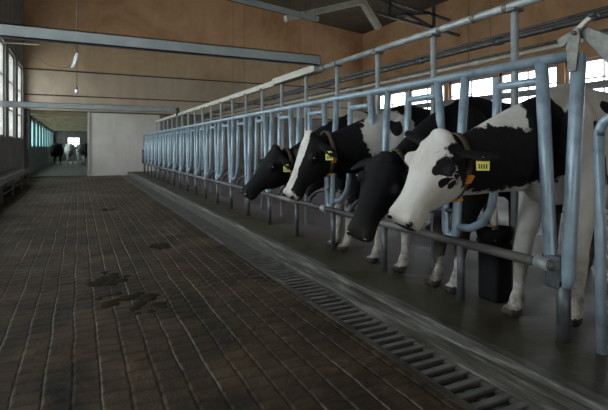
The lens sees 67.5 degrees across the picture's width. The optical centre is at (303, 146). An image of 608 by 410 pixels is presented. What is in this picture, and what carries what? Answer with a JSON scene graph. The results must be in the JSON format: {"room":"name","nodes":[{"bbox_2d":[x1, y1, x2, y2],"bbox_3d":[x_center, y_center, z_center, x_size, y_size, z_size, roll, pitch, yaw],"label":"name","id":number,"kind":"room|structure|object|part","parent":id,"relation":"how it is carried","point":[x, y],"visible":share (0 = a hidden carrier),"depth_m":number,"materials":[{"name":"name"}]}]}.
{"room":"farm building","nodes":[
{"label":"farm building","id":0,"kind":"room"},
{"bbox_2d":[0,0,52,188],"bbox_3d":[-10.474,-2.470,16.573,0.250,8.100,49.000,0,0,-26],"label":"wall","id":1,"kind":"structure","parent":0,"point":[11,11],"depth_m":15.37,"materials":[{"name":"paint"}]},
{"bbox_2d":[0,40,2,136],"bbox_3d":[-8.449,-1.655,12.498,0.100,2.730,1.700,0,0,-26],"label":"window","id":2,"kind":"structure","parent":1,"relation":"in","point":[1,44],"depth_m":13.21,"materials":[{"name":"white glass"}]},
{"bbox_2d":[9,52,12,137],"bbox_3d":[-9.470,-1.655,14.559,0.100,2.730,1.700,0,0,-26],"label":"window","id":3,"kind":"structure","parent":1,"relation":"in","point":[10,55],"depth_m":15.27,"materials":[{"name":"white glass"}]},
{"bbox_2d":[0,42,38,44],"bbox_3d":[-7.560,-2.755,12.101,0.901,0.070,0.040,0,0,-26],"label":"conduit","id":4,"kind":"object","parent":1,"relation":"attached to","point":[0,42],"visible":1,"depth_m":12.08,"materials":[{"name":"beige metal"}]},
{"bbox_2d":[18,65,20,138],"bbox_3d":[-10.491,-1.655,16.620,0.100,2.730,1.700,0,0,-26],"label":"window","id":5,"kind":"structure","parent":1,"relation":"in","point":[19,67],"depth_m":17.33,"materials":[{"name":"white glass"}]},
{"bbox_2d":[24,111,29,177],"bbox_3d":[-10.903,-0.085,17.911,0.170,2.730,0.220,0,0,-26],"label":"trim","id":6,"kind":"structure","parent":1,"relation":"attached to","point":[26,113],"depth_m":17.81,"materials":[{"name":"paint"}]},
{"bbox_2d":[31,120,32,147],"bbox_3d":[-12.716,-0.620,21.153,0.100,1.300,1.500,0,0,-26],"label":"window","id":7,"kind":"structure","parent":1,"relation":"in","point":[31,120],"depth_m":21.76,"materials":[{"name":"teal glass"}]},
{"bbox_2d":[30,111,87,116],"bbox_3d":[-10.226,-1.430,19.564,2.850,0.180,0.140,0,0,-26],"label":"trim","id":8,"kind":"structure","parent":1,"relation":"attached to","point":[50,113],"depth_m":19.37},
{"bbox_2d":[32,115,87,118],"bbox_3d":[-11.225,-1.430,21.580,2.850,0.180,0.140,0,0,-26],"label":"trim","id":9,"kind":"structure","parent":1,"relation":"attached to","point":[33,116],"depth_m":21.39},
{"bbox_2d":[36,118,87,121],"bbox_3d":[-12.224,-1.430,23.596,2.850,0.180,0.140,0,0,-26],"label":"trim","id":10,"kind":"structure","parent":1,"relation":"attached to","point":[37,119],"depth_m":23.36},
{"bbox_2d":[40,121,87,123],"bbox_3d":[-13.223,-1.430,25.612,2.850,0.180,0.140,0,0,-26],"label":"trim","id":11,"kind":"structure","parent":1,"relation":"attached to","point":[40,121],"depth_m":25.43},
{"bbox_2d":[43,123,87,124],"bbox_3d":[-14.223,-1.430,27.628,2.850,0.180,0.140,0,0,-26],"label":"trim","id":12,"kind":"structure","parent":1,"relation":"attached to","point":[43,123],"depth_m":27.44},
{"bbox_2d":[45,125,87,126],"bbox_3d":[-15.222,-1.430,29.644,2.850,0.180,0.140,0,0,-26],"label":"trim","id":13,"kind":"structure","parent":1,"relation":"attached to","point":[45,125],"depth_m":29.69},
{"bbox_2d":[47,126,87,127],"bbox_3d":[-16.221,-1.430,31.660,2.850,0.180,0.140,0,0,-26],"label":"trim","id":14,"kind":"structure","parent":1,"relation":"attached to","point":[47,126],"depth_m":31.45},
{"bbox_2d":[49,127,87,128],"bbox_3d":[-17.220,-1.430,33.676,2.850,0.180,0.140,0,0,-26],"label":"trim","id":15,"kind":"structure","parent":1,"relation":"attached to","point":[49,127],"depth_m":33.46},
{"bbox_2d":[51,129,87,129],"bbox_3d":[-18.219,-1.430,35.692,2.850,0.180,0.140,0,0,-26],"label":"trim","id":16,"kind":"structure","parent":1,"relation":"attached to","point":[51,129],"depth_m":35.56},
{"bbox_2d":[53,131,87,160],"bbox_3d":[-20.009,0.030,39.303,3.250,3.100,0.200,0,0,-26],"label":"wall","id":17,"kind":"structure","parent":0,"point":[60,137],"depth_m":39.07,"materials":[{"name":"paint"}]},
{"bbox_2d":[52,130,87,130],"bbox_3d":[-19.218,-1.430,37.708,2.850,0.180,0.140,0,0,-26],"label":"trim","id":18,"kind":"structure","parent":17,"relation":"attached to","point":[52,130],"depth_m":37.58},
{"bbox_2d":[67,137,79,146],"bbox_3d":[-19.919,-0.425,39.347,0.950,0.810,0.080,0,0,-26],"label":"window","id":19,"kind":"structure","parent":17,"relation":"in","point":[67,137],"depth_m":39.26,"materials":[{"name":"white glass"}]},
{"bbox_2d":[24,0,362,175],"bbox_3d":[-3.905,-2.745,21.391,16.300,8.650,0.200,0,0,-26],"label":"wall","id":20,"kind":"structure","parent":0,"point":[217,22],"depth_m":20.15,"materials":[{"name":"beige paint"}]},
{"bbox_2d":[25,175,87,177],"bbox_3d":[-9.953,1.195,18.326,2.240,0.050,0.120,0,0,-26],"label":"trim","id":21,"kind":"structure","parent":20,"relation":"attached to","point":[76,175],"depth_m":18.26,"materials":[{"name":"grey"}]},
{"bbox_2d":[34,45,78,67],"bbox_3d":[-4.766,-1.758,8.780,0.743,0.456,0.083,0,0,-26],"label":"hanging lamp","id":22,"kind":"object","parent":20,"relation":"hanging from","point":[74,60],"depth_m":8.89,"materials":[{"name":"white plastic"}]},
{"bbox_2d":[77,0,77,30],"bbox_3d":[-4.449,-2.572,8.937,0.005,0.587,0.083,0,0,-26],"label":"cable","id":23,"kind":"object","parent":20,"relation":"hanging from","point":[77,0],"depth_m":8.95,"materials":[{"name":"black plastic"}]},
{"bbox_2d":[88,112,89,175],"bbox_3d":[-8.940,-0.085,18.895,0.080,2.730,0.300,0,0,-26],"label":"trim","id":24,"kind":"structure","parent":20,"relation":"attached to","point":[88,112],"depth_m":18.76,"materials":[{"name":"beige metal"}]},
{"bbox_2d":[24,109,332,119],"bbox_3d":[-3.854,-1.445,21.288,15.800,0.050,0.030,0,0,-26],"label":"trim","id":25,"kind":"structure","parent":20,"relation":"attached to","point":[24,109],"depth_m":19.34,"materials":[{"name":"brown"}]},
{"bbox_2d":[24,93,347,108],"bbox_3d":[-3.854,-2.072,21.288,15.800,0.045,0.030,0,0,-26],"label":"trim","id":26,"kind":"structure","parent":20,"relation":"attached to","point":[24,93],"depth_m":19.61,"materials":[{"name":"brown"}]},
{"bbox_2d":[24,68,362,90],"bbox_3d":[-3.854,-3.075,21.288,15.800,0.050,0.030,0,0,-26],"label":"trim","id":27,"kind":"structure","parent":20,"relation":"attached to","point":[24,68],"depth_m":19.97,"materials":[{"name":"brown"}]},
{"bbox_2d":[0,161,464,409],"bbox_3d":[-8.890,1.390,17.358,3.685,0.380,49.000,0,0,-26],"label":"floor","id":28,"kind":"structure","parent":0,"point":[229,335],"depth_m":3.04,"materials":[{"name":"concrete"}]},
{"bbox_2d":[0,168,29,202],"bbox_3d":[-6.985,0.935,10.378,0.460,0.530,9.600,0,0,-26],"label":"bench","id":29,"kind":"object","parent":28,"relation":"on","point":[10,175],"visible":0.99,"depth_m":11.45,"materials":[{"name":"metal"}]},
{"bbox_3d":[-6.455,0.980,9.714,0.040,0.440,0.040,0,0,-26],"label":"leg","id":30,"kind":"part","parent":29,"relation":"part of","materials":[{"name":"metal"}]},
{"bbox_2d":[49,143,63,165],"bbox_3d":[-16.138,0.468,29.424,0.785,1.464,2.895,0,0,-18],"label":"cow","id":31,"kind":"object","parent":28,"relation":"on","point":[56,149],"visible":1,"depth_m":29.14},
{"bbox_2d":[64,143,75,163],"bbox_3d":[-16.651,0.468,32.286,0.785,1.464,2.895,0,0,-25],"label":"cow","id":32,"kind":"object","parent":28,"relation":"on","point":[69,149],"visible":0.98,"depth_m":32.02},
{"bbox_2d":[76,144,82,161],"bbox_3d":[-17.592,0.468,35.623,0.785,1.464,2.895,0,0,-18],"label":"cow","id":33,"kind":"object","parent":28,"relation":"on","point":[78,145],"visible":0.57,"depth_m":35.23},
{"bbox_2d":[79,143,87,164],"bbox_3d":[-14.544,0.468,30.209,0.785,1.464,2.895,0,0,-22],"label":"cow","id":34,"kind":"object","parent":28,"relation":"on","point":[83,149],"visible":0.68,"depth_m":29.82},
{"bbox_2d":[99,208,114,210],"bbox_3d":[-3.764,1.204,8.745,0.315,0.036,0.423,0,0,-26],"label":"pile","id":35,"kind":"object","parent":28,"relation":"on","point":[102,209],"visible":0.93,"depth_m":8.71,"materials":[{"name":"brown soil"}]},
{"bbox_2d":[86,271,130,286],"bbox_3d":[-1.784,1.204,4.159,0.378,0.044,0.542,0,0,-26],"label":"pile","id":36,"kind":"object","parent":28,"relation":"on","point":[113,279],"visible":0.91,"depth_m":4.06,"materials":[{"name":"brown soil"}]},
{"bbox_2d":[94,291,167,314],"bbox_3d":[-1.324,1.204,3.541,0.668,0.040,0.426,0,0,25],"label":"pile","id":37,"kind":"object","parent":28,"relation":"on","point":[144,297],"visible":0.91,"depth_m":3.54,"materials":[{"name":"brown soil"}]},
{"bbox_2d":[148,243,170,249],"bbox_3d":[-1.745,1.204,5.496,0.266,0.043,0.364,0,0,-26],"label":"pile","id":38,"kind":"object","parent":28,"relation":"on","point":[158,246],"visible":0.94,"depth_m":5.46,"materials":[{"name":"brown soil"}]},
{"bbox_2d":[121,175,477,409],"bbox_3d":[-2.068,1.317,7.792,0.045,0.246,25.800,0,0,-26],"label":"trim","id":39,"kind":"structure","parent":28,"relation":"attached to","point":[416,372],"depth_m":2.91,"materials":[{"name":"concrete"}]},
{"bbox_2d":[128,172,607,409],"bbox_3d":[-1.774,1.317,7.938,0.100,0.526,25.800,0,0,-26],"label":"curb","id":40,"kind":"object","parent":28,"relation":"on","point":[540,388],"depth_m":2.71,"materials":[{"name":"concrete"}]},
{"bbox_2d":[227,0,447,33],"bbox_3d":[1.890,-6.570,9.698,16.400,0.900,26.300,0,0,-26],"label":"ceiling","id":41,"kind":"structure","parent":0,"point":[354,19],"depth_m":21.50,"materials":[{"name":"grey metal"}]},
{"bbox_2d":[232,0,318,21],"bbox_3d":[-1.073,-5.300,12.638,3.312,3.220,0.160,0,0,-26],"label":"channel","id":42,"kind":"object","parent":41,"relation":"hanging from","point":[255,3],"visible":1,"depth_m":12.79,"materials":[{"name":"grey paint"}]},
{"bbox_2d":[283,0,381,29],"bbox_3d":[0.946,-5.247,13.862,3.357,3.245,0.200,0,0,-26],"label":"roof beam","id":43,"kind":"structure","parent":41,"relation":"hanging from","point":[366,8],"depth_m":13.96,"materials":[{"name":"beige metal"}]},
{"bbox_2d":[196,0,607,122],"bbox_3d":[-0.430,-3.911,11.227,0.076,5.734,19.500,0,0,-26],"label":"pipe","id":44,"kind":"object","parent":41,"relation":"hanging from","point":[475,61],"visible":0.8,"depth_m":6.38,"materials":[{"name":"beige metal"}]},
{"bbox_2d":[204,0,607,115],"bbox_3d":[-0.072,-4.086,11.404,0.097,5.465,19.500,0,0,-26],"label":"pipe","id":45,"kind":"object","parent":41,"relation":"hanging from","point":[499,39],"visible":1,"depth_m":6.66,"materials":[{"name":"metal"}]},
{"bbox_2d":[376,0,459,36],"bbox_3d":[3.635,-5.455,16.534,5.411,2.330,0.100,0,0,-26],"label":"roof truss","id":46,"kind":"object","parent":41,"relation":"hanging from","point":[391,4],"visible":0.95,"depth_m":16.66,"materials":[{"name":"metal"}]},
{"bbox_2d":[132,169,607,398],"bbox_3d":[3.698,1.320,10.650,12.115,0.520,25.800,0,0,-26],"label":"floor","id":47,"kind":"structure","parent":0,"point":[531,336],"depth_m":3.69,"materials":[{"name":"concrete"}]},
{"bbox_2d":[240,111,452,251],"bbox_3d":[0.765,0.326,5.104,2.982,1.470,0.787,0,0,-30],"label":"cow","id":48,"kind":"object","parent":47,"relation":"on","point":[275,169],"visible":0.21,"depth_m":4.60},
{"bbox_2d":[155,0,543,288],"bbox_3d":[-1.910,-0.085,10.103,0.173,2.291,18.600,0,0,-26],"label":"metal railing","id":49,"kind":"object","parent":47,"relation":"on","point":[515,7],"visible":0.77,"depth_m":4.77,"materials":[{"name":"beige metal"}]},
{"bbox_2d":[0,101,176,112],"bbox_3d":[-6.038,-1.150,13.129,4.640,0.160,0.090,0,0,-26],"label":"cross beam","id":50,"kind":"structure","parent":49,"relation":"attached to","point":[19,104],"depth_m":12.98,"materials":[{"name":"grey metal"}]},
{"bbox_2d":[0,23,320,65],"bbox_3d":[-1.886,-1.095,4.752,4.640,0.125,0.090,0,0,-26],"label":"cross beam","id":51,"kind":"structure","parent":49,"relation":"attached to","point":[8,31],"depth_m":4.82,"materials":[{"name":"grey metal"}]},
{"bbox_3d":[-4.402,0.035,15.187,0.051,2.050,0.054,0,0,-26],"label":"post","id":52,"kind":"part","parent":49,"relation":"part of","materials":[{"name":"grey metal"}]},
{"bbox_3d":[-4.032,0.035,14.441,0.051,2.050,0.054,0,0,-26],"label":"post","id":53,"kind":"part","parent":49,"relation":"part of","materials":[{"name":"grey metal"}]},
{"bbox_3d":[-3.663,0.035,13.696,0.051,2.050,0.054,0,0,-26],"label":"post","id":54,"kind":"part","parent":49,"relation":"part of","materials":[{"name":"grey metal"}]},
{"bbox_3d":[-2.924,0.035,12.205,0.051,2.050,0.054,0,0,-26],"label":"post","id":55,"kind":"part","parent":49,"relation":"part of","materials":[{"name":"grey metal"}]},
{"bbox_3d":[-2.554,0.035,11.460,0.051,2.050,0.054,0,0,-26],"label":"post","id":56,"kind":"part","parent":49,"relation":"part of","materials":[{"name":"grey metal"}]},
{"bbox_3d":[-2.185,0.035,10.714,0.051,2.050,0.054,0,0,-26],"label":"post","id":57,"kind":"part","parent":49,"relation":"part of","materials":[{"name":"grey metal"}]},
{"bbox_3d":[-2.909,-1.015,12.175,0.050,0.085,14.000,0,0,-26],"label":"rail","id":58,"kind":"part","parent":49,"relation":"part of","materials":[{"name":"beige metal"}]},
{"bbox_3d":[-1.815,0.035,9.969,0.051,2.050,0.054,0,0,-26],"label":"post","id":59,"kind":"part","parent":49,"relation":"part of","materials":[{"name":"grey metal"}]},
{"bbox_3d":[-1.446,0.035,9.223,0.051,2.050,0.054,0,0,-26],"label":"post","id":60,"kind":"part","parent":49,"relation":"part of","materials":[{"name":"grey metal"}]},
{"bbox_3d":[-1.077,0.035,8.478,0.051,2.050,0.054,0,0,-26],"label":"post","id":61,"kind":"part","parent":49,"relation":"part of","materials":[{"name":"grey metal"}]},
{"bbox_3d":[-0.707,0.035,7.732,0.051,2.050,0.054,0,0,-26],"label":"post","id":62,"kind":"part","parent":49,"relation":"part of","materials":[{"name":"grey metal"}]},
{"bbox_3d":[-0.338,0.035,6.987,0.051,2.050,0.054,0,0,-26],"label":"post","id":63,"kind":"part","parent":49,"relation":"part of","materials":[{"name":"grey metal"}]},
{"bbox_3d":[0.032,0.035,6.241,0.051,2.050,0.054,0,0,-26],"label":"post","id":64,"kind":"part","parent":49,"relation":"part of","materials":[{"name":"grey metal"}]},
{"bbox_3d":[0.401,0.035,5.496,0.051,2.050,0.054,0,0,-26],"label":"post","id":65,"kind":"part","parent":49,"relation":"part of","materials":[{"name":"grey metal"}]},
{"bbox_3d":[0.771,0.035,4.750,0.051,2.050,0.054,0,0,-26],"label":"post","id":66,"kind":"part","parent":49,"relation":"part of","materials":[{"name":"grey metal"}]},
{"bbox_3d":[1.140,0.035,4.005,0.051,2.050,0.054,0,0,-26],"label":"post","id":67,"kind":"part","parent":49,"relation":"part of","materials":[{"name":"grey metal"}]},
{"bbox_3d":[1.510,0.035,3.259,0.051,2.050,0.054,0,0,-26],"label":"post","id":68,"kind":"part","parent":49,"relation":"part of","materials":[{"name":"grey metal"}]},
{"bbox_2d":[142,51,586,342],"bbox_3d":[-2.544,0.267,10.457,0.112,1.586,18.041,0,0,-26],"label":"barrier","id":69,"kind":"object","parent":47,"relation":"on","point":[559,270],"visible":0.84,"depth_m":3.18,"materials":[{"name":"metal"}]},
{"bbox_3d":[-2.790,0.860,10.911,0.050,0.400,0.052,0,0,-26],"label":"floor post","id":70,"kind":"part","parent":69,"relation":"part of","materials":[{"name":"metal"}]},
{"bbox_3d":[-2.404,0.860,10.131,0.050,0.400,0.052,0,0,-26],"label":"floor post","id":71,"kind":"part","parent":69,"relation":"part of","materials":[{"name":"metal"}]},
{"bbox_3d":[-2.018,0.860,9.352,0.050,0.400,0.052,0,0,-26],"label":"floor post","id":72,"kind":"part","parent":69,"relation":"part of","materials":[{"name":"metal"}]},
{"bbox_3d":[-1.631,0.860,8.572,0.050,0.400,0.052,0,0,-26],"label":"floor post","id":73,"kind":"part","parent":69,"relation":"part of","materials":[{"name":"metal"}]},
{"bbox_3d":[-1.245,0.860,7.793,0.050,0.400,0.052,0,0,-26],"label":"floor post","id":74,"kind":"part","parent":69,"relation":"part of","materials":[{"name":"metal"}]},
{"bbox_3d":[-0.859,0.860,7.013,0.050,0.400,0.052,0,0,-26],"label":"floor post","id":75,"kind":"part","parent":69,"relation":"part of","materials":[{"name":"metal"}]},
{"bbox_3d":[-0.472,0.860,6.234,0.050,0.400,0.052,0,0,-26],"label":"floor post","id":76,"kind":"part","parent":69,"relation":"part of","materials":[{"name":"metal"}]},
{"bbox_3d":[-0.086,0.860,5.454,0.050,0.400,0.052,0,0,-26],"label":"floor post","id":77,"kind":"part","parent":69,"relation":"part of","materials":[{"name":"metal"}]},
{"bbox_3d":[0.300,0.860,4.675,0.050,0.400,0.052,0,0,-26],"label":"floor post","id":78,"kind":"part","parent":69,"relation":"part of","materials":[{"name":"metal"}]},
{"bbox_3d":[-2.557,0.655,10.440,0.060,0.060,17.720,0,0,-26],"label":"rail","id":79,"kind":"part","parent":69,"relation":"part of","materials":[{"name":"grey metal"}]},
{"bbox_3d":[-2.508,-0.495,10.420,0.062,0.062,17.800,0,0,-26],"label":"rail","id":80,"kind":"part","parent":69,"relation":"part of","materials":[{"name":"grey metal"}]},
{"bbox_3d":[0.687,0.860,3.895,0.050,0.400,0.052,0,0,-26],"label":"floor post","id":81,"kind":"part","parent":69,"relation":"part of","materials":[{"name":"metal"}]},
{"bbox_3d":[1.073,0.860,3.116,0.050,0.400,0.052,0,0,-26],"label":"floor post","id":82,"kind":"part","parent":69,"relation":"part of","materials":[{"name":"metal"}]},
{"bbox_3d":[1.422,0.880,2.490,0.068,0.360,0.072,0,0,-26],"label":"post","id":83,"kind":"part","parent":69,"relation":"part of","materials":[{"name":"metal"}]},
{"bbox_2d":[557,12,607,71],"bbox_3d":[1.468,-0.529,2.347,0.071,0.317,0.334,0,0,-26],"label":"lever","id":84,"kind":"object","parent":69,"relation":"attached to","point":[598,40],"visible":1,"depth_m":2.37,"materials":[{"name":"metal"}]},
{"bbox_3d":[1.422,-0.514,2.402,0.014,0.228,0.077,0,0,-26],"label":"plate","id":85,"kind":"part","parent":84,"relation":"part of","materials":[{"name":"metal"}]},
{"bbox_3d":[1.458,-0.642,2.363,0.028,0.085,0.112,0,0,-26],"label":"handle","id":86,"kind":"part","parent":84,"relation":"part of","materials":[{"name":"beige metal"}]},
{"bbox_2d":[305,178,462,197],"bbox_3d":[1.311,0.327,6.551,2.882,1.466,0.788,0,0,-22],"label":"cow","id":87,"kind":"object","parent":47,"relation":"on","point":[319,184],"visible":0.03,"depth_m":5.90},
{"bbox_2d":[283,104,510,272],"bbox_3d":[1.147,0.328,4.436,2.861,1.464,0.814,0,0,-26],"label":"cow","id":88,"kind":"object","parent":47,"relation":"on","point":[324,155],"visible":0.3,"depth_m":3.98},
{"bbox_2d":[346,96,594,294],"bbox_3d":[1.507,0.326,3.768,2.835,1.470,0.788,0,0,-24],"label":"cow","id":89,"kind":"object","parent":47,"relation":"on","point":[383,177],"visible":0.21,"depth_m":3.22},
{"bbox_2d":[476,209,513,302],"bbox_3d":[1.331,0.745,3.171,0.280,0.630,0.221,0,0,-26],"label":"bin","id":90,"kind":"object","parent":47,"relation":"on","point":[494,272],"visible":0.86,"depth_m":3.10,"materials":[{"name":"black plastic"}]},
{"bbox_2d":[476,224,513,243],"bbox_3d":[1.331,0.610,3.171,0.280,0.100,0.221,0,0,-26],"label":"bowl","id":91,"kind":"object","parent":90,"relation":"on","point":[500,234],"depth_m":3.09,"materials":[{"name":"black plastic"}]},
{"bbox_2d":[387,83,607,326],"bbox_3d":[1.840,0.326,2.953,2.963,1.470,0.788,0,0,-28],"label":"cow","id":92,"kind":"object","parent":47,"relation":"on","point":[501,153],"visible":0.82,"depth_m":2.62},
{"bbox_2d":[593,114,607,354],"bbox_3d":[1.569,0.438,2.262,0.050,1.245,0.250,0,0,-26],"label":"hoop","id":93,"kind":"object","parent":47,"relation":"on","point":[601,126],"visible":1,"depth_m":2.33},
{"bbox_2d":[363,0,607,110],"bbox_3d":[9.058,-2.320,13.306,0.250,7.800,25.800,0,0,-26],"label":"wall","id":94,"kind":"structure","parent":0,"point":[546,10],"depth_m":17.96,"materials":[{"name":"brown wood"}]},
{"bbox_2d":[380,90,405,108],"bbox_3d":[4.409,-1.795,22.676,0.100,1.850,2.320,0,0,-26],"label":"window","id":95,"kind":"structure","parent":94,"relation":"in","point":[402,91],"depth_m":22.54,"materials":[{"name":"grey paint"}]},
{"bbox_2d":[410,83,443,108],"bbox_3d":[5.541,-1.795,20.391,0.100,1.850,2.320,0,0,-26],"label":"window","id":96,"kind":"structure","parent":94,"relation":"in","point":[425,87],"depth_m":20.65,"materials":[{"name":"grey paint"}]},
{"bbox_2d":[449,75,492,99],"bbox_3d":[6.674,-1.795,18.107,0.100,1.850,2.320,0,0,-26],"label":"window","id":97,"kind":"structure","parent":94,"relation":"in","point":[451,96],"depth_m":18.10,"materials":[{"name":"grey paint"}]},
{"bbox_2d":[365,80,607,112],"bbox_3d":[8.901,-1.850,13.206,0.080,0.220,25.760,0,0,-26],"label":"trim","id":98,"kind":"structure","parent":94,"relation":"attached to","point":[603,83],"depth_m":15.85,"materials":[{"name":"grey paint"}]},
{"bbox_2d":[500,63,557,102],"bbox_3d":[7.806,-1.795,15.822,0.100,1.850,2.320,0,0,-26],"label":"window","id":99,"kind":"structure","parent":94,"relation":"in","point":[528,70],"depth_m":15.80,"materials":[{"name":"grey paint"}]},
{"bbox_2d":[566,56,607,91],"bbox_3d":[8.938,-1.795,13.537,0.100,1.850,2.320,0,0,-26],"label":"window","id":100,"kind":"structure","parent":94,"relation":"in","point":[604,76],"depth_m":13.70,"materials":[{"name":"glass"},{"name":"white paint"}]},
{"bbox_3d":[-1.954,1.510,7.849,0.300,0.140,25.800,0,0,-26],"label":"floor","id":101,"kind":"structure","parent":0,"visible":0},
{"bbox_2d":[122,175,533,409],"bbox_3d":[-3.243,1.232,10.502,0.251,0.056,19.700,0,0,-26],"label":"grate","id":102,"kind":"object","parent":101,"relation":"on","point":[406,348],"visible":0.78,"depth_m":2.98,"materials":[{"name":"metal"}]}
]}

